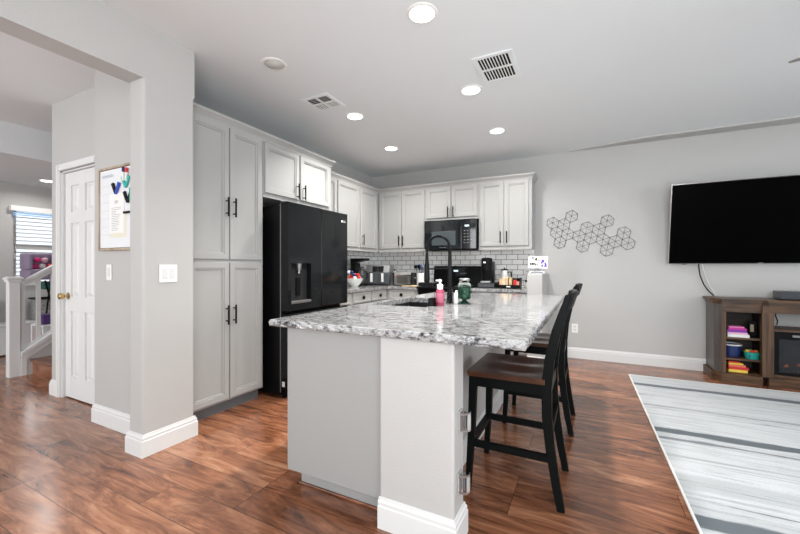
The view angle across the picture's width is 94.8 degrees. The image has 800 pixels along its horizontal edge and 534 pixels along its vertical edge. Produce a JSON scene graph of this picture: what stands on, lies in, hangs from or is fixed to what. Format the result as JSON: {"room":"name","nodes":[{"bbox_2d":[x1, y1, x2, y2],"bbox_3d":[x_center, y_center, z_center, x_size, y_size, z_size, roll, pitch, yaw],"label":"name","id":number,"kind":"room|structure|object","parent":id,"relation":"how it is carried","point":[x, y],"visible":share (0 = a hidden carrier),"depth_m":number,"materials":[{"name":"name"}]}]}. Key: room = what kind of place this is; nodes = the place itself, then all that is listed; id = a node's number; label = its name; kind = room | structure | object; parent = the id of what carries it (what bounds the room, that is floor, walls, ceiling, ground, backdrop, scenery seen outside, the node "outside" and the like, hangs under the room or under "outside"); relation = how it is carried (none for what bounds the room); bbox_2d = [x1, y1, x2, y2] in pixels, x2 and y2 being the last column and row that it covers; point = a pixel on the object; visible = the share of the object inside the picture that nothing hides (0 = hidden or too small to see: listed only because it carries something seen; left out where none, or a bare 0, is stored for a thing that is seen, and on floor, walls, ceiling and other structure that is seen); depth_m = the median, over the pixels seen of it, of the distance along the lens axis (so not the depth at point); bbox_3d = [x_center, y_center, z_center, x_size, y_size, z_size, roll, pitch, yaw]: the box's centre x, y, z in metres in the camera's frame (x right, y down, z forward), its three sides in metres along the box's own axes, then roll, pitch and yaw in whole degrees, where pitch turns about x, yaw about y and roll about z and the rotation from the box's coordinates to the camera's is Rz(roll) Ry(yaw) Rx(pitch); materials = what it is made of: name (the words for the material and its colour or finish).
{"room":"open-plan kitchen","nodes":[
{"label":"open-plan kitchen","id":0,"kind":"room"},
{"bbox_2d":[0,120,51,187],"bbox_3d":[-4.942,-1.415,4.350,1.840,0.430,9.150,0,0,27],"label":"ceiling","id":1,"kind":"structure","parent":0,"point":[25,152],"depth_m":4.14,"materials":[{"name":"paint"}]},
{"bbox_2d":[0,181,51,321],"bbox_3d":[-5.815,0.000,4.795,0.120,2.400,9.150,0,0,27],"label":"wall","id":2,"kind":"structure","parent":0,"point":[17,194],"depth_m":5.23,"materials":[{"name":"paint"}]},
{"bbox_2d":[14,211,51,285],"bbox_3d":[-5.249,-0.275,5.837,0.120,1.090,1.380,0,0,27],"label":"window","id":3,"kind":"structure","parent":2,"relation":"in","point":[16,246],"depth_m":5.38,"materials":[{"name":"white paint"}]},
{"bbox_2d":[9,205,51,275],"bbox_3d":[-5.191,-0.338,5.808,0.070,1.075,1.380,0,0,27],"label":"window blind","id":4,"kind":"object","parent":3,"relation":"attached to","point":[21,209],"visible":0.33,"depth_m":5.38,"materials":[{"name":"white plastic"}]},
{"bbox_2d":[52,70,129,414],"bbox_3d":[-2.467,-0.165,3.051,1.850,2.730,0.250,0,0,27],"label":"wall","id":5,"kind":"structure","parent":0,"point":[95,120],"depth_m":2.80,"materials":[{"name":"paint"}]},
{"bbox_2d":[49,379,55,396],"bbox_3d":[-2.773,1.130,3.317,1.096,0.140,0.216,0,0,27],"label":"baseboard","id":6,"kind":"structure","parent":5,"relation":"attached to","point":[52,385],"depth_m":3.44,"materials":[{"name":"white paint"}]},
{"bbox_2d":[56,155,94,403],"bbox_3d":[-2.819,0.130,3.263,0.770,2.140,0.153,0,0,27],"label":"door","id":7,"kind":"structure","parent":5,"relation":"in","point":[75,188],"depth_m":3.31,"materials":[{"name":"white paint"}]},
{"bbox_2d":[106,264,111,279],"bbox_3d":[-2.183,0.040,2.760,0.070,0.118,0.009,0,0,27],"label":"light switch","id":8,"kind":"object","parent":5,"relation":"attached to","point":[108,266],"visible":1,"depth_m":2.75,"materials":[{"name":"white plastic"}]},
{"bbox_2d":[98,162,129,250],"bbox_3d":[-2.021,-0.429,2.666,0.585,0.615,0.029,0,0,27],"label":"whiteboard","id":9,"kind":"object","parent":5,"relation":"attached to","point":[106,176],"visible":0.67,"depth_m":2.73,"materials":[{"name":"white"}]},
{"bbox_2d":[111,182,120,193],"bbox_3d":[-2.063,-0.573,2.671,0.118,0.085,0.012,0,0,27],"label":"clip","id":10,"kind":"object","parent":9,"relation":"attached to","point":[115,189],"visible":1,"depth_m":2.66,"materials":[{"name":"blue plastic"}]},
{"bbox_2d":[109,193,126,237],"bbox_3d":[-2.047,-0.375,2.670,0.225,0.320,0.003,0,0,27],"label":"paper","id":11,"kind":"object","parent":9,"relation":"attached to","point":[117,219],"visible":1,"depth_m":2.67,"materials":[{"name":"grey paper"}]},
{"bbox_2d":[111,200,118,230],"bbox_3d":[-2.065,-0.376,2.677,0.127,0.218,0.001,0,0,27],"label":"print","id":12,"kind":"object","parent":11,"relation":"attached to","point":[114,203],"depth_m":2.68,"materials":[{"name":"grey paper"}]},
{"bbox_2d":[121,175,129,187],"bbox_3d":[-1.947,-0.608,2.612,0.118,0.085,0.012,0,0,27],"label":"clip","id":13,"kind":"object","parent":9,"relation":"attached to","point":[125,183],"visible":0.93,"depth_m":2.60,"materials":[{"name":"teal plastic"}]},
{"bbox_2d":[122,191,128,202],"bbox_3d":[-1.925,-0.497,2.600,0.118,0.085,0.012,0,0,27],"label":"clip","id":14,"kind":"object","parent":9,"relation":"attached to","point":[124,192],"visible":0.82,"depth_m":2.60,"materials":[{"name":"black plastic"}]},
{"bbox_2d":[91,403,197,458],"bbox_3d":[-1.953,1.130,2.683,0.952,0.140,0.373,0,0,27],"label":"baseboard","id":15,"kind":"structure","parent":5,"relation":"attached to","point":[141,446],"depth_m":2.50,"materials":[{"name":"white paint"}]},
{"bbox_2d":[0,0,193,434],"bbox_3d":[-2.588,-0.165,0.604,0.160,2.730,4.621,0,0,27],"label":"wall column","id":16,"kind":"structure","parent":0,"point":[159,71],"depth_m":2.38,"materials":[{"name":"paint"}]},
{"bbox_2d":[159,265,176,282],"bbox_3d":[-1.546,0.043,2.457,0.009,0.118,0.118,0,0,27],"label":"light switch","id":17,"kind":"object","parent":16,"relation":"attached to","point":[167,273],"visible":1,"depth_m":2.45,"materials":[{"name":"white plastic"}]},
{"bbox_2d":[331,162,372,285],"bbox_3d":[-1.370,-0.165,4.617,0.100,2.730,3.776,0,0,27],"label":"wall","id":18,"kind":"structure","parent":0,"point":[338,168],"depth_m":5.73,"materials":[{"name":"paint"}]},
{"bbox_2d":[263,142,330,210],"bbox_3d":[-1.275,-0.915,3.941,0.674,0.540,1.000,0,0,27],"label":"upper cabinet","id":19,"kind":"object","parent":18,"relation":"attached to","point":[287,175],"visible":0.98,"depth_m":3.72,"materials":[{"name":"paint"}]},
{"bbox_2d":[193,102,335,167],"bbox_3d":[-1.444,-1.188,3.639,0.658,0.077,1.768,0,0,27],"label":"trim","id":20,"kind":"structure","parent":19,"relation":"attached to","point":[198,109],"depth_m":3.29,"materials":[{"name":"paint"}]},
{"bbox_2d":[331,178,377,252],"bbox_3d":[-0.809,-0.708,5.186,0.356,0.955,1.580,0,0,27],"label":"upper cabinet","id":21,"kind":"object","parent":18,"relation":"attached to","point":[360,205],"visible":0.46,"depth_m":5.28,"materials":[{"name":"paint"}]},
{"bbox_2d":[0,0,799,176],"bbox_3d":[0.379,-1.580,1.631,10.110,0.100,9.150,0,0,27],"label":"ceiling","id":22,"kind":"structure","parent":0,"point":[594,73],"depth_m":2.87,"materials":[{"name":"paint"}]},
{"bbox_2d":[261,57,286,70],"bbox_3d":[-0.950,-1.519,2.776,0.190,0.022,0.190,0,0,27],"label":"recessed light","id":23,"kind":"object","parent":22,"relation":"in","point":[271,63],"visible":1,"depth_m":2.75,"materials":[{"name":"white plastic"}]},
{"bbox_2d":[301,93,345,111],"bbox_3d":[-0.711,-1.525,3.423,0.300,0.008,0.290,0,0,27],"label":"ceiling vent","id":24,"kind":"object","parent":22,"relation":"in","point":[322,102],"visible":1,"depth_m":3.41,"materials":[{"name":"metal"}]},
{"bbox_2d":[346,112,363,119],"bbox_3d":[-0.457,-1.526,3.729,0.190,0.008,0.190,0,0,27],"label":"recessed light","id":25,"kind":"object","parent":22,"relation":"in","point":[352,115],"visible":1,"depth_m":3.73,"materials":[{"name":"white plastic"}]},
{"bbox_2d":[384,146,397,150],"bbox_3d":[-0.116,-1.526,4.741,0.190,0.008,0.190,0,0,27],"label":"recessed light","id":26,"kind":"object","parent":22,"relation":"in","point":[389,148],"visible":1,"depth_m":4.74,"materials":[{"name":"white plastic"}]},
{"bbox_2d":[406,2,437,23],"bbox_3d":[0.132,-1.526,2.220,0.190,0.008,0.190,0,0,27],"label":"recessed light","id":27,"kind":"object","parent":22,"relation":"in","point":[421,12],"visible":1,"depth_m":2.21,"materials":[{"name":"white plastic"}]},
{"bbox_2d":[460,84,481,94],"bbox_3d":[0.613,-1.526,3.178,0.190,0.008,0.190,0,0,27],"label":"recessed light","id":28,"kind":"object","parent":22,"relation":"in","point":[473,89],"visible":1,"depth_m":3.16,"materials":[{"name":"white plastic"}]},
{"bbox_2d":[471,48,520,83],"bbox_3d":[0.745,-1.525,2.820,0.290,0.008,0.410,0,0,27],"label":"ceiling vent","id":29,"kind":"object","parent":22,"relation":"in","point":[495,66],"visible":1,"depth_m":2.79,"materials":[{"name":"metal"}]},
{"bbox_2d":[488,127,505,133],"bbox_3d":[1.088,-1.526,4.128,0.190,0.008,0.190,0,0,27],"label":"recessed light","id":30,"kind":"object","parent":22,"relation":"in","point":[498,130],"visible":1,"depth_m":4.11,"materials":[{"name":"white plastic"}]},
{"bbox_2d":[0,355,799,533],"bbox_3d":[-0.463,1.225,2.005,12.150,0.050,9.250,0,0,27],"label":"floor","id":31,"kind":"structure","parent":0,"point":[62,471],"depth_m":2.12,"materials":[{"name":"brown wood"}]},
{"bbox_2d":[2,277,23,377],"bbox_3d":[-4.232,0.653,4.026,0.136,1.094,0.136,0,0,27],"label":"newel post","id":32,"kind":"object","parent":31,"relation":"on","point":[12,283],"visible":1,"depth_m":4.00,"materials":[{"name":"white paint"}]},
{"bbox_2d":[0,320,49,355],"bbox_3d":[-5.403,0.975,5.062,0.330,0.410,3.140,0,0,27],"label":"base cabinet","id":33,"kind":"object","parent":31,"relation":"on","point":[28,323],"visible":0.09,"depth_m":5.01,"materials":[{"name":"white paint"}]},
{"bbox_2d":[28,297,49,319],"bbox_3d":[-5.196,0.608,5.482,0.322,0.320,0.419,0,0,27],"label":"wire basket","id":34,"kind":"object","parent":33,"relation":"on","point":[33,299],"visible":0.31,"depth_m":5.32,"materials":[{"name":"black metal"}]},
{"bbox_2d":[20,253,51,312],"bbox_3d":[-4.853,0.504,5.006,0.321,1.378,0.381,0,0,27],"label":"folding chair","id":35,"kind":"object","parent":31,"relation":"on","point":[26,259],"visible":0.44,"depth_m":4.89,"materials":[{"name":"purple fabric"}]},
{"bbox_2d":[31,323,49,340],"bbox_3d":[-4.358,0.960,4.888,0.350,0.480,0.700,0,0,27],"label":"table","id":36,"kind":"object","parent":31,"relation":"on","point":[33,326],"visible":0.21,"depth_m":4.64,"materials":[{"name":"white paint"}]},
{"bbox_2d":[41,313,49,323],"bbox_3d":[-4.408,0.659,4.879,0.190,0.119,0.560,0,0,27],"label":"fabric bin","id":37,"kind":"object","parent":36,"relation":"on","point":[45,318],"visible":0.2,"depth_m":4.62,"materials":[{"name":"purple fabric"}]},
{"bbox_2d":[30,355,51,378],"bbox_3d":[-3.165,0.412,4.924,0.978,1.575,2.340,0,0,27],"label":"staircase","id":38,"kind":"structure","parent":31,"relation":"on","point":[41,366],"depth_m":4.02,"materials":[{"name":"brown wood"}]},
{"bbox_2d":[20,265,51,375],"bbox_3d":[-3.780,0.042,4.911,0.150,2.317,1.893,0,0,27],"label":"stair railing","id":39,"kind":"object","parent":38,"relation":"attached to","point":[41,346],"visible":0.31,"depth_m":4.17,"materials":[{"name":"white paint"}]},
{"bbox_2d":[193,114,262,420],"bbox_3d":[-1.669,0.007,3.169,0.674,2.385,0.725,0,0,27],"label":"pantry cabinet","id":40,"kind":"object","parent":31,"relation":"on","point":[227,162],"visible":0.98,"depth_m":3.01,"materials":[{"name":"paint"}]},
{"bbox_2d":[258,201,346,397],"bbox_3d":[-1.160,0.300,3.901,0.825,1.800,0.924,0,0,27],"label":"refrigerator","id":41,"kind":"object","parent":31,"relation":"on","point":[305,247],"visible":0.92,"depth_m":3.44,"materials":[{"name":"black metal"}]},
{"bbox_2d":[288,328,380,509],"bbox_3d":[0.179,0.760,2.925,0.618,0.879,2.348,0,0,27],"label":"base cabinet","id":42,"kind":"object","parent":31,"relation":"on","point":[334,378],"visible":0.36,"depth_m":1.87,"materials":[{"name":"paint"}]},
{"bbox_2d":[269,292,563,350],"bbox_3d":[0.451,0.299,2.785,1.326,0.038,2.496,0,0,27],"label":"countertop","id":43,"kind":"structure","parent":42,"relation":"on","point":[491,320],"depth_m":1.93,"materials":[{"name":"stone"}]},
{"bbox_2d":[393,302,428,306],"bbox_3d":[0.135,0.424,2.963,0.473,0.212,0.708,0,0,27],"label":"sink","id":44,"kind":"object","parent":43,"relation":"in","point":[412,304],"visible":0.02,"depth_m":3.32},
{"bbox_2d":[428,297,435,305],"bbox_3d":[0.234,0.251,2.643,0.036,0.057,0.080,0,0,27],"label":"sponge caddy","id":45,"kind":"object","parent":43,"relation":"on","point":[431,301],"visible":0.98,"depth_m":2.61,"materials":[{"name":"black plastic"}]},
{"bbox_2d":[424,234,453,302],"bbox_3d":[0.327,0.011,2.869,0.284,0.537,0.125,0,0,44],"label":"faucet","id":46,"kind":"object","parent":43,"relation":"on","point":[426,269],"visible":1,"depth_m":2.85,"materials":[{"name":"black metal"}]},
{"bbox_2d":[436,279,443,305],"bbox_3d":[0.289,0.184,2.660,0.065,0.190,0.063,0,0,27],"label":"soap bottle","id":47,"kind":"object","parent":43,"relation":"on","point":[439,292],"visible":1,"depth_m":2.64,"materials":[{"name":"pink plastic"}]},
{"bbox_2d":[454,290,458,303],"bbox_3d":[0.431,0.229,2.812,0.036,0.100,0.036,0,0,27],"label":"lotion bottle","id":48,"kind":"object","parent":43,"relation":"on","point":[456,300],"visible":0.94,"depth_m":2.80,"materials":[{"name":"white plastic"}]},
{"bbox_2d":[458,278,470,303],"bbox_3d":[0.488,0.182,2.794,0.100,0.194,0.100,0,0,27],"label":"candy jar","id":49,"kind":"object","parent":43,"relation":"on","point":[464,287],"visible":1,"depth_m":2.76,"materials":[{"name":"green glass"}]},
{"bbox_2d":[340,289,386,306],"bbox_3d":[-0.598,0.760,5.266,0.674,0.879,1.894,0,0,27],"label":"base cabinet","id":50,"kind":"object","parent":31,"relation":"on","point":[356,298],"visible":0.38,"depth_m":4.89,"materials":[{"name":"paint"}]},
{"bbox_2d":[347,284,417,292],"bbox_3d":[-0.400,0.301,5.154,1.116,0.038,1.915,0,0,27],"label":"countertop","id":51,"kind":"structure","parent":50,"relation":"on","point":[350,289],"depth_m":5.22,"materials":[{"name":"stone"}]},
{"bbox_2d":[347,278,362,286],"bbox_3d":[-0.652,0.222,5.274,0.250,0.120,0.250,0,0,27],"label":"bowl","id":52,"kind":"object","parent":51,"relation":"on","point":[352,282],"visible":0.89,"depth_m":5.19,"materials":[{"name":"white ceramic"}]},
{"bbox_2d":[350,258,369,285],"bbox_3d":[-0.597,0.076,5.560,0.257,0.410,0.180,0,0,27],"label":"machine","id":53,"kind":"object","parent":51,"relation":"on","point":[355,265],"visible":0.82,"depth_m":5.52,"materials":[{"name":"black plastic"}]},
{"bbox_2d":[367,265,392,284],"bbox_3d":[-0.322,0.127,5.805,0.360,0.310,0.355,0,0,11],"label":"air fryer","id":54,"kind":"object","parent":51,"relation":"on","point":[377,274],"visible":0.94,"depth_m":5.69,"materials":[{"name":"plastic"}]},
{"bbox_2d":[367,273,376,283],"bbox_3d":[-0.437,0.176,5.687,0.161,0.170,0.083,0,0,27],"label":"basket","id":55,"kind":"object","parent":54,"relation":"on","point":[372,277],"depth_m":5.68,"materials":[{"name":"white plastic"}]},
{"bbox_2d":[378,273,387,283],"bbox_3d":[-0.266,0.176,5.654,0.161,0.170,0.083,0,0,27],"label":"basket","id":56,"kind":"object","parent":54,"relation":"on","point":[382,277],"depth_m":5.65,"materials":[{"name":"white plastic"}]},
{"bbox_2d":[393,272,416,285],"bbox_3d":[0.080,0.178,5.652,0.350,0.207,0.170,0,0,27],"label":"toaster","id":57,"kind":"object","parent":51,"relation":"on","point":[399,278],"visible":0.94,"depth_m":5.59,"materials":[{"name":"silver metal"}]},
{"bbox_2d":[417,273,423,284],"bbox_3d":[0.326,0.188,5.661,0.136,0.187,0.136,0,0,27],"label":"utensil crock","id":58,"kind":"object","parent":51,"relation":"on","point":[420,276],"visible":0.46,"depth_m":5.60,"materials":[{"name":"white ceramic"}]},
{"bbox_2d":[387,289,417,299],"bbox_3d":[0.155,0.760,5.572,0.495,0.879,0.662,0,0,27],"label":"base cabinet","id":59,"kind":"object","parent":31,"relation":"on","point":[391,293],"visible":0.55,"depth_m":5.33,"materials":[{"name":"paint"}]},
{"bbox_2d":[417,266,481,294],"bbox_3d":[0.714,0.552,5.255,0.766,1.135,0.714,0,0,27],"label":"range","id":60,"kind":"object","parent":31,"relation":"on","point":[474,273],"visible":0.25,"depth_m":5.45,"materials":[{"name":"black metal"}]},
{"bbox_2d":[418,282,441,285],"bbox_3d":[0.426,0.241,5.213,0.265,0.052,0.248,0,0,27],"label":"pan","id":61,"kind":"object","parent":60,"relation":"on","point":[419,283],"visible":0.89,"depth_m":5.11,"materials":[{"name":"black metal"}]},
{"bbox_2d":[417,285,476,288],"bbox_3d":[0.712,0.281,5.251,0.766,0.027,0.600,0,0,27],"label":"cooktop","id":62,"kind":"object","parent":60,"relation":"in","point":[444,286],"depth_m":5.07,"materials":[{"name":"black glass"}]},
{"bbox_2d":[472,291,526,356],"bbox_3d":[1.390,0.760,4.941,0.710,0.879,0.662,0,0,27],"label":"base cabinet","id":63,"kind":"object","parent":31,"relation":"on","point":[520,353],"visible":0.02,"depth_m":4.64,"materials":[{"name":"paint"}]},
{"bbox_2d":[471,287,526,292],"bbox_3d":[1.397,0.301,4.954,0.715,0.038,0.635,0,0,27],"label":"countertop","id":64,"kind":"structure","parent":63,"relation":"on","point":[523,289],"depth_m":4.70,"materials":[{"name":"stone"}]},
{"bbox_2d":[477,282,497,287],"bbox_3d":[1.227,0.249,5.095,0.240,0.065,0.329,0,0,27],"label":"pod drawer","id":65,"kind":"object","parent":64,"relation":"on","point":[493,284],"visible":0.88,"depth_m":4.97,"materials":[{"name":"black plastic"}]},
{"bbox_2d":[480,258,494,282],"bbox_3d":[1.216,0.043,5.106,0.152,0.343,0.280,0,0,27],"label":"coffee maker","id":66,"kind":"object","parent":64,"relation":"on","point":[487,265],"visible":1,"depth_m":5.04,"materials":[{"name":"black plastic"}]},
{"bbox_2d":[501,268,511,277],"bbox_3d":[1.465,0.145,5.102,0.160,0.273,0.131,0,0,8],"label":"kettle","id":67,"kind":"object","parent":64,"relation":"on","point":[504,272],"visible":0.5,"depth_m":5.06,"materials":[{"name":"white metal"}]},
{"bbox_2d":[498,278,521,288],"bbox_3d":[1.469,0.211,4.919,0.280,0.140,0.162,0,0,27],"label":"tray","id":68,"kind":"object","parent":64,"relation":"on","point":[519,286],"visible":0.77,"depth_m":4.85,"materials":[{"name":"black plastic"}]},
{"bbox_2d":[466,289,578,512],"bbox_3d":[0.702,0.664,2.080,0.554,1.079,0.474,0,0,27],"label":"bar stool","id":69,"kind":"object","parent":31,"relation":"on","point":[521,374],"visible":0.99,"depth_m":1.97,"materials":[{"name":"brown wood"}]},
{"bbox_2d":[502,283,582,435],"bbox_3d":[1.133,0.664,2.902,0.554,1.079,0.474,0,0,27],"label":"bar stool","id":70,"kind":"object","parent":31,"relation":"on","point":[539,345],"visible":0.4,"depth_m":2.73,"materials":[{"name":"black paint"}]},
{"bbox_2d":[629,374,799,533],"bbox_3d":[3.478,1.194,1.458,4.005,0.011,3.895,0,0,26],"label":"area rug","id":71,"kind":"object","parent":31,"relation":"on","point":[732,453],"visible":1,"depth_m":2.40,"materials":[{"name":"white fabric"}]},
{"bbox_2d":[703,296,799,390],"bbox_3d":[4.212,0.766,3.629,1.850,0.868,0.415,0,0,27],"label":"media console","id":72,"kind":"object","parent":31,"relation":"on","point":[721,311],"visible":0.92,"depth_m":3.84,"materials":[{"name":"brown wood"}]},
{"bbox_2d":[726,342,742,356],"bbox_3d":[3.576,0.889,3.978,0.188,0.134,0.188,0,0,27],"label":"storage bin","id":73,"kind":"object","parent":72,"relation":"on","point":[733,349],"visible":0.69,"depth_m":3.91,"materials":[{"name":"blue plastic"}]},
{"bbox_2d":[726,367,747,372],"bbox_3d":[3.571,1.093,3.908,0.155,0.028,0.110,0,0,27],"label":"game box","id":74,"kind":"object","parent":72,"relation":"on","point":[727,369],"visible":0.64,"depth_m":3.87,"materials":[{"name":"yellow cardboard"}]},
{"bbox_2d":[726,365,748,370],"bbox_3d":[3.576,1.065,3.906,0.165,0.026,0.110,0,0,27],"label":"game box","id":75,"kind":"object","parent":74,"relation":"on","point":[727,366],"visible":0.72,"depth_m":3.86,"materials":[{"name":"cardboard"}]},
{"bbox_2d":[726,333,749,337],"bbox_3d":[3.578,0.722,3.921,0.175,0.030,0.160,0,0,27],"label":"book","id":76,"kind":"object","parent":72,"relation":"on","point":[727,335],"visible":0.68,"depth_m":3.85,"materials":[{"name":"white paper"}]},
{"bbox_2d":[726,331,747,334],"bbox_3d":[3.567,0.696,3.919,0.162,0.019,0.155,0,0,27],"label":"book","id":77,"kind":"object","parent":76,"relation":"on","point":[726,331],"visible":0.61,"depth_m":3.86,"materials":[{"name":"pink paper"}]},
{"bbox_2d":[726,328,746,332],"bbox_3d":[3.569,0.672,3.926,0.155,0.027,0.160,0,0,27],"label":"book","id":78,"kind":"object","parent":77,"relation":"on","point":[727,330],"visible":0.68,"depth_m":3.85,"materials":[{"name":"purple paper"}]},
{"bbox_2d":[726,327,746,329],"bbox_3d":[3.565,0.649,3.917,0.145,0.017,0.160,0,0,27],"label":"book","id":79,"kind":"object","parent":78,"relation":"on","point":[726,327],"visible":0.68,"depth_m":3.85,"materials":[{"name":"pink paper"}]},
{"bbox_2d":[726,324,743,327],"bbox_3d":[3.562,0.632,3.922,0.125,0.015,0.135,0,0,27],"label":"book","id":80,"kind":"object","parent":79,"relation":"on","point":[727,325],"visible":0.89,"depth_m":3.88,"materials":[{"name":"pink paper"}]},
{"bbox_2d":[718,334,759,340],"bbox_3d":[3.620,0.746,3.969,0.365,0.018,0.323,0,0,27],"label":"shelf","id":81,"kind":"object","parent":72,"relation":"attached to","point":[721,337],"depth_m":3.86,"materials":[{"name":"brown wood"}]},
{"bbox_2d":[718,354,759,361],"bbox_3d":[3.620,0.966,3.969,0.365,0.018,0.323,0,0,27],"label":"shelf","id":82,"kind":"object","parent":72,"relation":"attached to","point":[721,358],"depth_m":3.87,"materials":[{"name":"brown wood"}]},
{"bbox_2d":[719,368,764,377],"bbox_3d":[3.620,1.116,3.969,0.365,0.018,0.323,0,0,27],"label":"shelf","id":83,"kind":"object","parent":72,"relation":"attached to","point":[752,371],"depth_m":3.86,"materials":[{"name":"brown wood"}]},
{"bbox_2d":[743,350,759,359],"bbox_3d":[3.667,0.919,3.837,0.136,0.074,0.136,0,0,27],"label":"basket","id":84,"kind":"object","parent":72,"relation":"on","point":[748,355],"visible":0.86,"depth_m":3.80,"materials":[{"name":"teal plastic"}]},
{"bbox_2d":[749,321,759,337],"bbox_3d":[3.694,0.651,3.851,0.085,0.170,0.100,0,0,27],"label":"gadget","id":85,"kind":"object","parent":72,"relation":"on","point":[752,324],"visible":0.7,"depth_m":3.84,"materials":[{"name":"black plastic"}]},
{"bbox_2d":[773,290,799,300],"bbox_3d":[4.041,0.288,3.684,0.395,0.086,0.202,0,0,27],"label":"cable box","id":86,"kind":"object","parent":72,"relation":"on","point":[782,295],"visible":0.98,"depth_m":3.68,"materials":[{"name":"grey plastic"}]},
{"bbox_2d":[774,332,799,376],"bbox_3d":[4.213,0.863,3.574,0.937,0.432,0.202,0,0,27],"label":"electric fireplace","id":87,"kind":"object","parent":72,"relation":"in","point":[786,344],"visible":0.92,"depth_m":3.66,"materials":[{"name":"black plastic"}]},
{"bbox_2d":[774,326,799,332],"bbox_3d":[4.210,0.635,3.624,0.890,0.020,0.325,0,0,27],"label":"shelf","id":88,"kind":"object","parent":72,"relation":"attached to","point":[776,328],"depth_m":3.68,"materials":[{"name":"brown wood"}]},
{"bbox_2d":[380,273,548,519],"bbox_3d":[0.964,0.640,3.354,0.385,1.120,3.901,0,0,27],"label":"wall","id":89,"kind":"structure","parent":0,"point":[424,385],"depth_m":1.62,"materials":[{"name":"paint"}]},
{"bbox_2d":[377,390,503,533],"bbox_3d":[0.613,1.130,2.679,0.378,0.140,2.411,0,0,27],"label":"baseboard","id":90,"kind":"structure","parent":89,"relation":"attached to","point":[394,517],"depth_m":1.63,"materials":[{"name":"white paint"}]},
{"bbox_2d":[457,469,469,494],"bbox_3d":[0.277,0.932,1.588,0.048,0.090,0.052,0,0,27],"label":"hinge","id":91,"kind":"object","parent":89,"relation":"attached to","point":[466,478],"visible":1,"depth_m":1.58,"materials":[{"name":"silver metal"}]},
{"bbox_2d":[458,408,470,432],"bbox_3d":[0.282,0.670,1.599,0.048,0.090,0.052,0,0,27],"label":"hinge","id":92,"kind":"object","parent":89,"relation":"attached to","point":[467,416],"visible":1,"depth_m":1.59,"materials":[{"name":"silver metal"}]},
{"bbox_2d":[528,256,547,273],"bbox_3d":[1.651,-0.025,4.399,0.227,0.209,0.063,0,0,27],"label":"photo card","id":93,"kind":"object","parent":89,"relation":"on","point":[537,262],"visible":1,"depth_m":4.38,"materials":[{"name":"white paper"}]},
{"bbox_2d":[373,123,799,358],"bbox_3d":[3.087,-0.165,4.527,8.120,2.730,0.120,0,0,27],"label":"wall","id":94,"kind":"structure","parent":0,"point":[633,300],"depth_m":4.54,"materials":[{"name":"paint"}]},
{"bbox_2d":[379,190,425,252],"bbox_3d":[0.081,-0.708,5.773,0.802,0.955,0.372,0,0,27],"label":"upper cabinet","id":95,"kind":"object","parent":94,"relation":"attached to","point":[402,215],"visible":0.89,"depth_m":5.63,"materials":[{"name":"paint"}]},
{"bbox_2d":[347,249,534,286],"bbox_3d":[0.262,-0.010,4.821,2.619,0.580,1.925,0,0,27],"label":"wall","id":96,"kind":"structure","parent":94,"relation":"attached to","point":[515,261],"depth_m":5.61,"materials":[{"name":"tile"}]},
{"bbox_2d":[426,184,478,220],"bbox_3d":[0.796,-0.931,5.408,0.797,0.507,0.372,0,0,27],"label":"upper cabinet","id":97,"kind":"object","parent":94,"relation":"attached to","point":[456,202],"visible":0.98,"depth_m":5.26,"materials":[{"name":"paint"}]},
{"bbox_2d":[425,218,481,251],"bbox_3d":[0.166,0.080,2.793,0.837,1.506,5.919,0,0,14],"label":"microwave","id":98,"kind":"object","parent":97,"relation":"attached to","point":[462,234],"visible":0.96,"depth_m":5.19,"materials":[{"name":"black plastic"}]},
{"bbox_2d":[479,179,534,250],"bbox_3d":[1.465,-0.708,5.066,0.700,0.955,0.372,0,0,27],"label":"upper cabinet","id":99,"kind":"object","parent":94,"relation":"attached to","point":[506,208],"visible":1,"depth_m":4.93,"materials":[{"name":"paint"}]},
{"bbox_2d":[331,171,537,194],"bbox_3d":[0.364,-1.188,5.256,3.010,0.077,1.335,0,0,-7],"label":"trim","id":100,"kind":"structure","parent":99,"relation":"attached to","point":[530,175],"depth_m":5.19,"materials":[{"name":"paint"}]},
{"bbox_2d":[572,324,577,332],"bbox_3d":[2.305,0.807,4.853,0.075,0.118,0.008,0,0,27],"label":"wall outlet","id":101,"kind":"object","parent":94,"relation":"attached to","point":[574,326],"visible":1,"depth_m":4.85,"materials":[{"name":"white plastic"}]},
{"bbox_2d":[547,210,634,255],"bbox_3d":[2.443,-0.443,4.762,1.024,0.617,0.032,0,0,27],"label":"wall art","id":102,"kind":"object","parent":94,"relation":"attached to","point":[572,210],"visible":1,"depth_m":4.76,"materials":[{"name":"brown metal"}]},
{"bbox_2d":[527,347,783,377],"bbox_3d":[4.024,1.130,3.536,5.250,0.140,0.792,0,0,27],"label":"baseboard","id":103,"kind":"structure","parent":94,"relation":"attached to","point":[687,363],"depth_m":4.52,"materials":[{"name":"white paint"}]},
{"bbox_2d":[570,115,799,151],"bbox_3d":[4.349,-1.530,3.677,4.900,0.040,0.246,0,0,27],"label":"trim","id":104,"kind":"structure","parent":94,"relation":"attached to","point":[794,119],"depth_m":4.11,"materials":[{"name":"paint"}]},
{"bbox_2d":[667,174,799,264],"bbox_3d":[3.880,-0.482,3.891,1.688,0.906,0.287,0,0,27],"label":"television","id":105,"kind":"object","parent":94,"relation":"attached to","point":[750,220],"visible":1,"depth_m":3.97,"materials":[{"name":"black plastic"}]},
{"bbox_2d":[698,264,713,295],"bbox_3d":[3.495,0.141,4.212,0.154,0.374,0.044,0,0,15],"label":"power cable","id":106,"kind":"object","parent":105,"relation":"hanging from","point":[698,264],"visible":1,"depth_m":4.22,"materials":[{"name":"black plastic"}]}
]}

